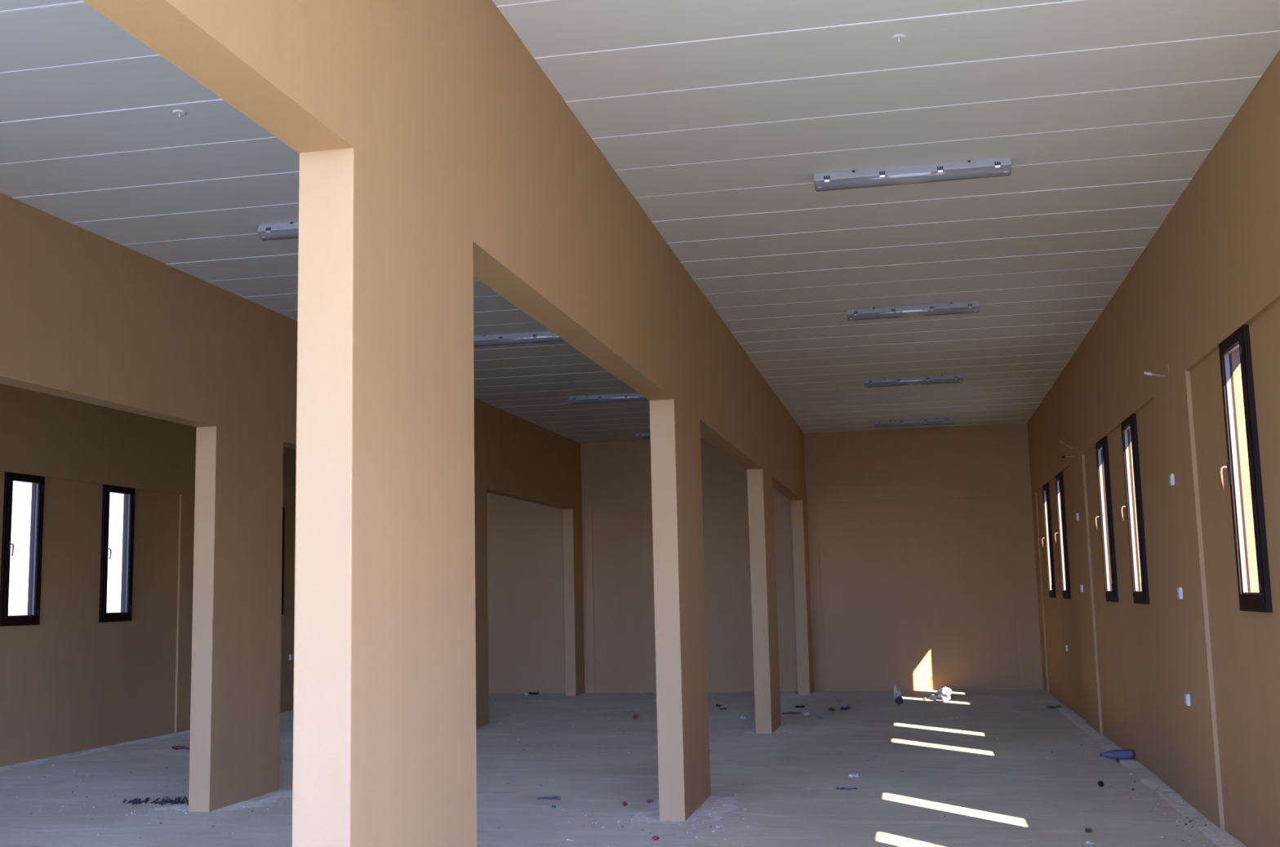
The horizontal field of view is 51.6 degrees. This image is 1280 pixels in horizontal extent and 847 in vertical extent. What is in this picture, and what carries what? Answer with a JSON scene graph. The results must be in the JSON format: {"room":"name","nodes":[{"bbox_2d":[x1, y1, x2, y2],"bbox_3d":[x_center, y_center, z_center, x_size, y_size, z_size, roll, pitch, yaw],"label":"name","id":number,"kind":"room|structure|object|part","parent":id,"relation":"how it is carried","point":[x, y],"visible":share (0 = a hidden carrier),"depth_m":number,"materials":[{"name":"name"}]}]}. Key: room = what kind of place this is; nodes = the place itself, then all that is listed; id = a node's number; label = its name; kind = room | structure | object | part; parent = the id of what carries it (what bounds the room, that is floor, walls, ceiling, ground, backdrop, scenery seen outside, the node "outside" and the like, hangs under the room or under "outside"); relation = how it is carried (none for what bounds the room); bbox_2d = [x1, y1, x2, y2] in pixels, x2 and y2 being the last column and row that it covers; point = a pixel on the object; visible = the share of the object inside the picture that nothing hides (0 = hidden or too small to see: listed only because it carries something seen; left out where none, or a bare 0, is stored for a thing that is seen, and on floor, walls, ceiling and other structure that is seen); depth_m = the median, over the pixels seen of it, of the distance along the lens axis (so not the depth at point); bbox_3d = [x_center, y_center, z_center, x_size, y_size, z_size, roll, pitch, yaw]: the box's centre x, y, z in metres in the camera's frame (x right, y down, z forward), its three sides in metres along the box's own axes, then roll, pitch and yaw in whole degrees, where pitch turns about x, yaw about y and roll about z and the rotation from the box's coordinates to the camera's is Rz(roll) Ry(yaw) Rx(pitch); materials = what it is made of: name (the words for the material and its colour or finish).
{"room":"empty unfinished hall","nodes":[
{"label":"empty unfinished hall","id":0,"kind":"room"},
{"bbox_2d":[0,383,296,767],"bbox_3d":[-7.434,1.351,13.232,0.220,4.464,23.638,-3,-8,11],"label":"wall","id":1,"kind":"structure","parent":0,"point":[71,682],"depth_m":16.32,"materials":[{"name":"paint"}]},
{"bbox_2d":[0,472,44,626],"bbox_3d":[-7.002,1.426,14.962,0.213,1.700,0.655,-3,-8,11],"label":"window","id":2,"kind":"structure","parent":1,"relation":"in","point":[33,617],"depth_m":15.10,"materials":[{"name":"brown metal"}]},
{"bbox_3d":[-7.007,1.377,14.702,0.008,0.150,0.026,-3,-8,11],"label":"handle plate","id":3,"kind":"part","parent":2,"relation":"part of","materials":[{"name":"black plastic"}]},
{"bbox_3d":[-6.979,1.403,14.692,0.059,0.146,0.020,-3,-8,11],"label":"handle","id":4,"kind":"part","parent":2,"relation":"part of","materials":[{"name":"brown metal"}]},
{"bbox_3d":[-6.875,2.273,15.621,0.100,3.224,5.030,-3,-8,11],"label":"infill panel","id":5,"kind":"part","parent":1,"relation":"part of","materials":[{"name":"paint"}]},
{"bbox_2d":[98,484,135,622],"bbox_3d":[-6.631,1.648,16.744,0.213,1.700,0.655,-3,-8,11],"label":"window","id":6,"kind":"structure","parent":1,"relation":"in","point":[126,613],"depth_m":16.88,"materials":[{"name":"brown metal"}]},
{"bbox_3d":[-6.636,1.599,16.484,0.008,0.150,0.026,-3,-8,11],"label":"handle plate","id":7,"kind":"part","parent":6,"relation":"part of","materials":[{"name":"black plastic"}]},
{"bbox_2d":[281,507,284,614],"bbox_3d":[-5.784,2.156,20.817,0.213,1.700,0.655,-3,-8,11],"label":"window","id":8,"kind":"structure","parent":1,"relation":"in","point":[283,508],"depth_m":21.08,"materials":[{"name":"brown metal"}]},
{"bbox_3d":[-5.644,3.010,21.534,0.100,3.224,4.800,-3,-8,11],"label":"infill panel","id":9,"kind":"part","parent":1,"relation":"part of","materials":[{"name":"paint"}]},
{"bbox_2d":[288,654,293,660],"bbox_3d":[-5.603,3.751,21.243,0.026,0.088,0.086,-3,-8,11],"label":"box","id":10,"kind":"object","parent":1,"relation":"attached to","point":[291,656],"visible":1,"depth_m":21.22,"materials":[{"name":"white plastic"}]},
{"bbox_2d":[0,192,584,812],"bbox_3d":[-3.489,1.145,12.334,0.192,4.464,23.438,-3,-8,11],"label":"wall","id":11,"kind":"structure","parent":0,"point":[87,317],"depth_m":11.36,"materials":[{"name":"paint"}]},
{"bbox_2d":[82,0,813,846],"bbox_3d":[0.451,0.952,11.538,0.200,4.464,23.438,-3,-8,11],"label":"wall","id":12,"kind":"structure","parent":0,"point":[437,153],"depth_m":5.05,"materials":[{"name":"paint"}]},
{"bbox_2d":[0,689,1247,846],"bbox_3d":[-1.496,3.329,11.647,12.243,0.165,23.838,-3,-8,11],"label":"floor","id":13,"kind":"structure","parent":0,"point":[974,768],"depth_m":11.93,"materials":[{"name":"concrete"}]},
{"bbox_2d":[122,795,188,805],"bbox_3d":[-4.126,3.269,11.506,0.814,0.070,0.280,-3,-8,11],"label":"black shreds","id":14,"kind":"object","parent":13,"relation":"on","point":[137,801],"visible":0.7,"depth_m":11.49,"materials":[{"name":"grey"}]},
{"bbox_2d":[171,745,189,750],"bbox_3d":[-5.420,3.862,15.784,0.381,0.049,0.200,-3,-8,11],"label":"sheet","id":15,"kind":"object","parent":13,"relation":"on","point":[175,747],"visible":0.63,"depth_m":15.77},
{"bbox_2d":[528,691,538,694],"bbox_3d":[-1.869,4.748,23.324,0.181,0.067,0.113,-3,-8,11],"label":"rag","id":16,"kind":"object","parent":13,"relation":"on","point":[530,693],"visible":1,"depth_m":23.30,"materials":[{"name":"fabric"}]},
{"bbox_2d":[537,796,560,799],"bbox_3d":[-0.770,3.190,11.279,0.242,0.014,0.155,-3,-8,11],"label":"film","id":17,"kind":"object","parent":13,"relation":"on","point":[544,797],"visible":1,"depth_m":11.25,"materials":[{"name":"grey plastic"}]},
{"bbox_2d":[596,708,645,711],"bbox_3d":[-0.275,4.275,19.759,0.740,0.016,0.044,-2,-7,2],"label":"batten","id":18,"kind":"object","parent":13,"relation":"on","point":[636,708],"visible":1,"depth_m":19.74,"materials":[{"name":"wood"}]},
{"bbox_2d":[651,835,658,840],"bbox_3d":[0.106,2.902,9.260,0.053,0.028,0.038,-3,-8,11],"label":"scrap","id":19,"kind":"object","parent":13,"relation":"on","point":[655,837],"visible":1,"depth_m":9.25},
{"bbox_2d":[782,711,800,714],"bbox_3d":[2.129,4.061,18.565,0.260,0.025,0.100,-2,-7,6],"label":"wood offcut","id":20,"kind":"object","parent":13,"relation":"on","point":[787,713],"visible":1,"depth_m":18.52,"materials":[{"name":"wood"}]},
{"bbox_2d":[840,705,850,710],"bbox_3d":[2.946,4.078,18.979,0.154,0.062,0.174,-3,-8,11],"label":"rag","id":21,"kind":"object","parent":13,"relation":"on","point":[847,707],"visible":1,"depth_m":18.93,"materials":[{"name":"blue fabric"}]},
{"bbox_2d":[835,787,857,790],"bbox_3d":[1.786,3.148,11.420,0.192,0.018,0.096,-2,-7,6],"label":"plastic film","id":22,"kind":"object","parent":13,"relation":"on","point":[841,788],"visible":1,"depth_m":11.40,"materials":[{"name":"blue plastic"}]},
{"bbox_2d":[848,773,859,778],"bbox_3d":[1.955,3.217,12.099,0.089,0.048,0.077,-1,-7,-6],"label":"paper scrap","id":23,"kind":"object","parent":13,"relation":"on","point":[851,776],"visible":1,"depth_m":12.08,"materials":[{"name":"white paper"}]},
{"bbox_2d":[893,684,901,699],"bbox_3d":[4.000,4.178,20.559,0.119,0.220,0.142,-3,-8,11],"label":"paper scrap","id":24,"kind":"object","parent":13,"relation":"on","point":[896,693],"visible":0.87,"depth_m":20.56,"materials":[{"name":"white paper"}]},
{"bbox_2d":[894,695,903,704],"bbox_3d":[3.855,4.117,19.696,0.109,0.127,0.112,6,-10,-44],"label":"lump","id":25,"kind":"object","parent":13,"relation":"on","point":[899,700],"visible":1,"depth_m":19.66,"materials":[{"name":"black"}]},
{"bbox_2d":[928,694,937,701],"bbox_3d":[4.443,4.162,20.059,0.137,0.104,0.104,-3,-8,11],"label":"paper ball","id":26,"kind":"object","parent":13,"relation":"on","point":[933,697],"visible":1,"depth_m":20.03,"materials":[{"name":"white paper"}]},
{"bbox_2d":[936,686,951,702],"bbox_3d":[4.592,4.089,19.967,0.232,0.218,0.257,-3,-8,11],"label":"plastic bag","id":27,"kind":"object","parent":13,"relation":"on","point":[944,694],"visible":1,"depth_m":19.89,"materials":[{"name":"white plastic"}]},
{"bbox_2d":[1047,705,1062,708],"bbox_3d":[5.815,3.970,18.558,0.186,0.036,0.224,-3,-8,11],"label":"rag","id":28,"kind":"object","parent":13,"relation":"on","point":[1057,706],"visible":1,"depth_m":18.51,"materials":[{"name":"black fabric"}]},
{"bbox_2d":[1084,827,1092,832],"bbox_3d":[3.111,2.816,9.177,0.048,0.041,0.053,-3,-8,11],"label":"scrap","id":29,"kind":"object","parent":13,"relation":"on","point":[1087,830],"visible":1,"depth_m":9.16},
{"bbox_2d":[1097,781,1104,786],"bbox_3d":[3.907,3.056,11.213,0.051,0.051,0.053,-3,-8,11],"label":"scrap","id":30,"kind":"object","parent":13,"relation":"on","point":[1100,784],"visible":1,"depth_m":11.20,"materials":[{"name":"fabric"}]},
{"bbox_2d":[1098,750,1134,759],"bbox_3d":[4.666,3.242,12.952,0.330,0.092,0.092,-2,-7,3],"label":"water bottle","id":31,"kind":"object","parent":13,"relation":"on","point":[1112,754],"visible":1,"depth_m":12.91,"materials":[{"name":"blue plastic"}]},
{"bbox_2d":[0,0,1279,444],"bbox_3d":[-1.602,-1.267,12.242,12.243,0.252,23.838,-3,-8,11],"label":"ceiling","id":32,"kind":"structure","parent":0,"point":[719,118],"depth_m":8.40,"materials":[{"name":"grey metal"}]},
{"bbox_2d":[172,110,186,117],"bbox_3d":[-2.579,-1.729,7.404,0.072,0.031,0.072,-3,-8,11],"label":"ceiling hook","id":33,"kind":"object","parent":32,"relation":"attached to","point":[179,113],"visible":1,"depth_m":7.40,"materials":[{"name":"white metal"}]},
{"bbox_3d":[-2.579,-1.740,7.406,0.072,0.008,0.072,-3,-8,11],"label":"plate","id":34,"kind":"part","parent":33,"relation":"part of","materials":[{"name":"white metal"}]},
{"bbox_2d":[257,222,298,240],"bbox_3d":[-2.154,-1.421,9.567,1.260,0.104,0.143,-3,-8,11],"label":"strip light","id":35,"kind":"object","parent":32,"relation":"attached to","point":[286,230],"visible":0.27,"depth_m":9.61,"materials":[{"name":"grey metal"}]},
{"bbox_2d":[473,331,564,346],"bbox_3d":[-1.261,-0.886,13.854,1.260,0.104,0.143,-3,-8,11],"label":"strip light","id":36,"kind":"object","parent":32,"relation":"attached to","point":[544,336],"visible":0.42,"depth_m":13.81,"materials":[{"name":"grey metal"}]},
{"bbox_2d":[568,392,648,404],"bbox_3d":[-0.358,-0.345,18.194,1.260,0.104,0.143,-3,-8,11],"label":"strip light","id":37,"kind":"object","parent":32,"relation":"attached to","point":[624,397],"visible":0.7,"depth_m":18.16,"materials":[{"name":"grey metal"}]},
{"bbox_2d":[635,432,650,439],"bbox_3d":[0.545,0.196,22.534,1.260,0.104,0.143,-3,-8,11],"label":"strip light","id":38,"kind":"object","parent":32,"relation":"attached to","point":[637,436],"visible":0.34,"depth_m":22.58,"materials":[{"name":"grey metal"}]},
{"bbox_2d":[891,34,906,43],"bbox_3d":[1.294,-1.919,6.617,0.072,0.031,0.072,-3,-8,11],"label":"ceiling hook","id":39,"kind":"object","parent":32,"relation":"attached to","point":[899,37],"visible":1,"depth_m":6.61,"materials":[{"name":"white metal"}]},
{"bbox_2d":[813,157,1011,191],"bbox_3d":[1.778,-1.626,8.675,1.260,0.104,0.143,-3,-8,11],"label":"strip light","id":40,"kind":"object","parent":32,"relation":"attached to","point":[997,167],"visible":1,"depth_m":8.63,"materials":[{"name":"grey metal"}]},
{"bbox_2d":[847,301,979,320],"bbox_3d":[2.663,-1.096,12.928,1.260,0.104,0.143,-3,-8,11],"label":"strip light","id":41,"kind":"object","parent":32,"relation":"attached to","point":[971,307],"visible":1,"depth_m":12.88,"materials":[{"name":"grey metal"}]},
{"bbox_2d":[864,373,963,387],"bbox_3d":[3.568,-0.554,17.274,1.260,0.104,0.143,-3,-8,11],"label":"strip light","id":42,"kind":"object","parent":32,"relation":"attached to","point":[946,379],"visible":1,"depth_m":17.22,"materials":[{"name":"grey metal"}]},
{"bbox_2d":[874,417,953,427],"bbox_3d":[4.469,-0.014,21.602,1.260,0.104,0.143,-3,-8,11],"label":"strip light","id":43,"kind":"object","parent":32,"relation":"attached to","point":[935,421],"visible":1,"depth_m":21.55,"materials":[{"name":"grey metal"}]},
{"bbox_2d":[487,422,1043,693],"bbox_3d":[0.842,2.481,23.427,12.283,4.464,0.200,-3,-8,11],"label":"wall","id":44,"kind":"structure","parent":0,"point":[922,574],"depth_m":22.87,"materials":[{"name":"paint"}]},
{"bbox_3d":[-3.127,1.076,24.341,3.844,1.242,0.030,-3,-8,11],"label":"wall frame","id":45,"kind":"part","parent":44,"relation":"part of","materials":[{"name":"paint"}]},
{"bbox_3d":[-1.351,3.199,23.707,0.319,3.212,0.030,-3,-8,11],"label":"wall frame","id":46,"kind":"part","parent":44,"relation":"part of","materials":[{"name":"paint"}]},
{"bbox_3d":[-0.918,3.178,23.619,0.182,3.212,0.030,-3,-8,11],"label":"wall frame","id":47,"kind":"part","parent":44,"relation":"part of","materials":[{"name":"paint"}]},
{"bbox_3d":[0.816,0.882,23.545,3.828,1.242,0.030,-3,-8,11],"label":"wall frame","id":48,"kind":"part","parent":44,"relation":"part of","materials":[{"name":"paint"}]},
{"bbox_3d":[2.501,3.010,22.929,0.489,3.212,0.030,-3,-8,11],"label":"wall frame","id":49,"kind":"part","parent":44,"relation":"part of","materials":[{"name":"paint"}]},
{"bbox_3d":[3.030,2.984,22.822,0.191,3.212,0.030,-3,-8,11],"label":"wall frame","id":50,"kind":"part","parent":44,"relation":"part of","materials":[{"name":"paint"}]},
{"bbox_3d":[4.736,0.690,22.753,3.779,1.242,0.030,-3,-8,11],"label":"wall frame","id":51,"kind":"part","parent":44,"relation":"part of","materials":[{"name":"paint"}]},
{"bbox_3d":[6.447,2.817,22.132,0.387,3.212,0.030,-3,-8,11],"label":"wall frame","id":52,"kind":"part","parent":44,"relation":"part of","materials":[{"name":"paint"}]},
{"bbox_2d":[1026,49,1279,846],"bbox_3d":[4.377,0.772,10.846,0.220,4.464,23.638,-3,-8,11],"label":"wall","id":53,"kind":"structure","parent":0,"point":[1211,269],"depth_m":9.80,"materials":[{"name":"paint"}]},
{"bbox_2d":[1041,483,1056,598],"bbox_3d":[6.178,1.765,19.910,0.213,1.700,0.655,-3,-8,11],"label":"window","id":54,"kind":"structure","parent":53,"relation":"in","point":[1046,492],"depth_m":19.73,"materials":[{"name":"brown metal"}]},
{"bbox_3d":[6.163,1.760,19.914,0.060,1.612,0.567,-3,-8,11],"label":"sash","id":55,"kind":"part","parent":54,"relation":"part of","materials":[{"name":"brown metal"}]},
{"bbox_3d":[6.075,2.415,19.005,0.100,3.224,4.980,-3,-8,11],"label":"infill panel","id":56,"kind":"part","parent":53,"relation":"part of","materials":[{"name":"paint"}]},
{"bbox_2d":[1054,471,1071,599],"bbox_3d":[5.792,1.534,18.055,0.213,1.700,0.655,-3,-8,11],"label":"window","id":57,"kind":"structure","parent":53,"relation":"in","point":[1062,531],"depth_m":17.91,"materials":[{"name":"brown metal"}]},
{"bbox_2d":[1058,440,1073,448],"bbox_3d":[5.282,0.263,16.390,0.178,0.117,0.026,-3,-8,11],"label":"cable","id":58,"kind":"object","parent":53,"relation":"attached to","point":[1060,442],"visible":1,"depth_m":16.39,"materials":[{"name":"beige plastic"}]},
{"bbox_2d":[1075,513,1079,520],"bbox_3d":[5.344,1.143,16.167,0.026,0.088,0.086,-3,-8,11],"label":"box","id":59,"kind":"object","parent":53,"relation":"attached to","point":[1077,514],"visible":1,"depth_m":16.13,"materials":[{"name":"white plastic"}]},
{"bbox_2d":[1080,585,1083,592],"bbox_3d":[5.370,2.007,16.086,0.026,0.088,0.086,-3,-8,11],"label":"box","id":60,"kind":"object","parent":53,"relation":"attached to","point":[1081,586],"visible":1,"depth_m":16.05,"materials":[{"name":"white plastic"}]},
{"bbox_2d":[1094,436,1118,602],"bbox_3d":[4.931,1.018,13.918,0.213,1.700,0.655,-3,-8,11],"label":"window","id":61,"kind":"structure","parent":53,"relation":"in","point":[1106,522],"depth_m":14.05,"materials":[{"name":"brown metal"}]},
{"bbox_3d":[4.909,1.066,14.185,0.059,0.146,0.020,-3,-8,11],"label":"handle","id":62,"kind":"part","parent":61,"relation":"part of","materials":[{"name":"brown metal"}]},
{"bbox_3d":[4.826,1.666,13.004,0.100,3.224,4.830,-3,-8,11],"label":"infill panel","id":63,"kind":"part","parent":53,"relation":"part of","materials":[{"name":"paint"}]},
{"bbox_2d":[1120,413,1149,604],"bbox_3d":[4.560,0.795,12.133,0.213,1.700,0.655,-3,-8,11],"label":"window","id":64,"kind":"structure","parent":53,"relation":"in","point":[1134,505],"depth_m":12.28,"materials":[{"name":"brown metal"}]},
{"bbox_3d":[4.537,0.843,12.400,0.059,0.146,0.020,-3,-8,11],"label":"handle","id":65,"kind":"part","parent":64,"relation":"part of","materials":[{"name":"brown metal"}]},
{"bbox_3d":[4.564,0.814,12.397,0.008,0.150,0.026,-3,-8,11],"label":"handle plate","id":66,"kind":"part","parent":64,"relation":"part of","materials":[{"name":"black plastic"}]},
{"bbox_2d":[1143,364,1168,377],"bbox_3d":[4.054,-0.404,10.316,0.111,0.077,0.225,4,-9,-36],"label":"cable","id":67,"kind":"object","parent":53,"relation":"attached to","point":[1167,367],"visible":1,"depth_m":10.33,"materials":[{"name":"beige plastic"}]},
{"bbox_2d":[1168,473,1174,485],"bbox_3d":[4.109,0.435,10.226,0.026,0.088,0.086,-3,-8,11],"label":"box","id":68,"kind":"object","parent":53,"relation":"attached to","point":[1171,479],"visible":1,"depth_m":10.19,"materials":[{"name":"white plastic"}]},
{"bbox_2d":[1177,587,1182,599],"bbox_3d":[4.131,1.299,10.124,0.026,0.088,0.086,-3,-8,11],"label":"box","id":69,"kind":"object","parent":53,"relation":"attached to","point":[1180,592],"visible":1,"depth_m":10.09,"materials":[{"name":"white plastic"}]},
{"bbox_2d":[1184,693,1191,706],"bbox_3d":[4.152,2.095,10.035,0.026,0.088,0.086,-3,-8,11],"label":"box","id":70,"kind":"object","parent":53,"relation":"attached to","point":[1187,696],"visible":1,"depth_m":10.00,"materials":[{"name":"white plastic"}]},
{"bbox_3d":[3.557,0.906,6.908,0.100,3.224,5.085,-3,-8,11],"label":"infill panel","id":71,"kind":"part","parent":53,"relation":"part of","materials":[{"name":"paint"}]},
{"bbox_2d":[1218,324,1272,613],"bbox_3d":[3.721,0.293,8.101,0.213,1.700,0.655,-3,-8,11],"label":"window","id":72,"kind":"structure","parent":53,"relation":"in","point":[1243,463],"depth_m":8.28,"materials":[{"name":"brown metal"}]},
{"bbox_3d":[3.698,0.341,8.368,0.059,0.146,0.020,-3,-8,11],"label":"handle","id":73,"kind":"part","parent":72,"relation":"part of","materials":[{"name":"brown metal"}]},
{"bbox_3d":[3.724,0.312,8.365,0.008,0.150,0.026,-3,-8,11],"label":"handle plate","id":74,"kind":"part","parent":72,"relation":"part of","materials":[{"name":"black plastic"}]}
]}

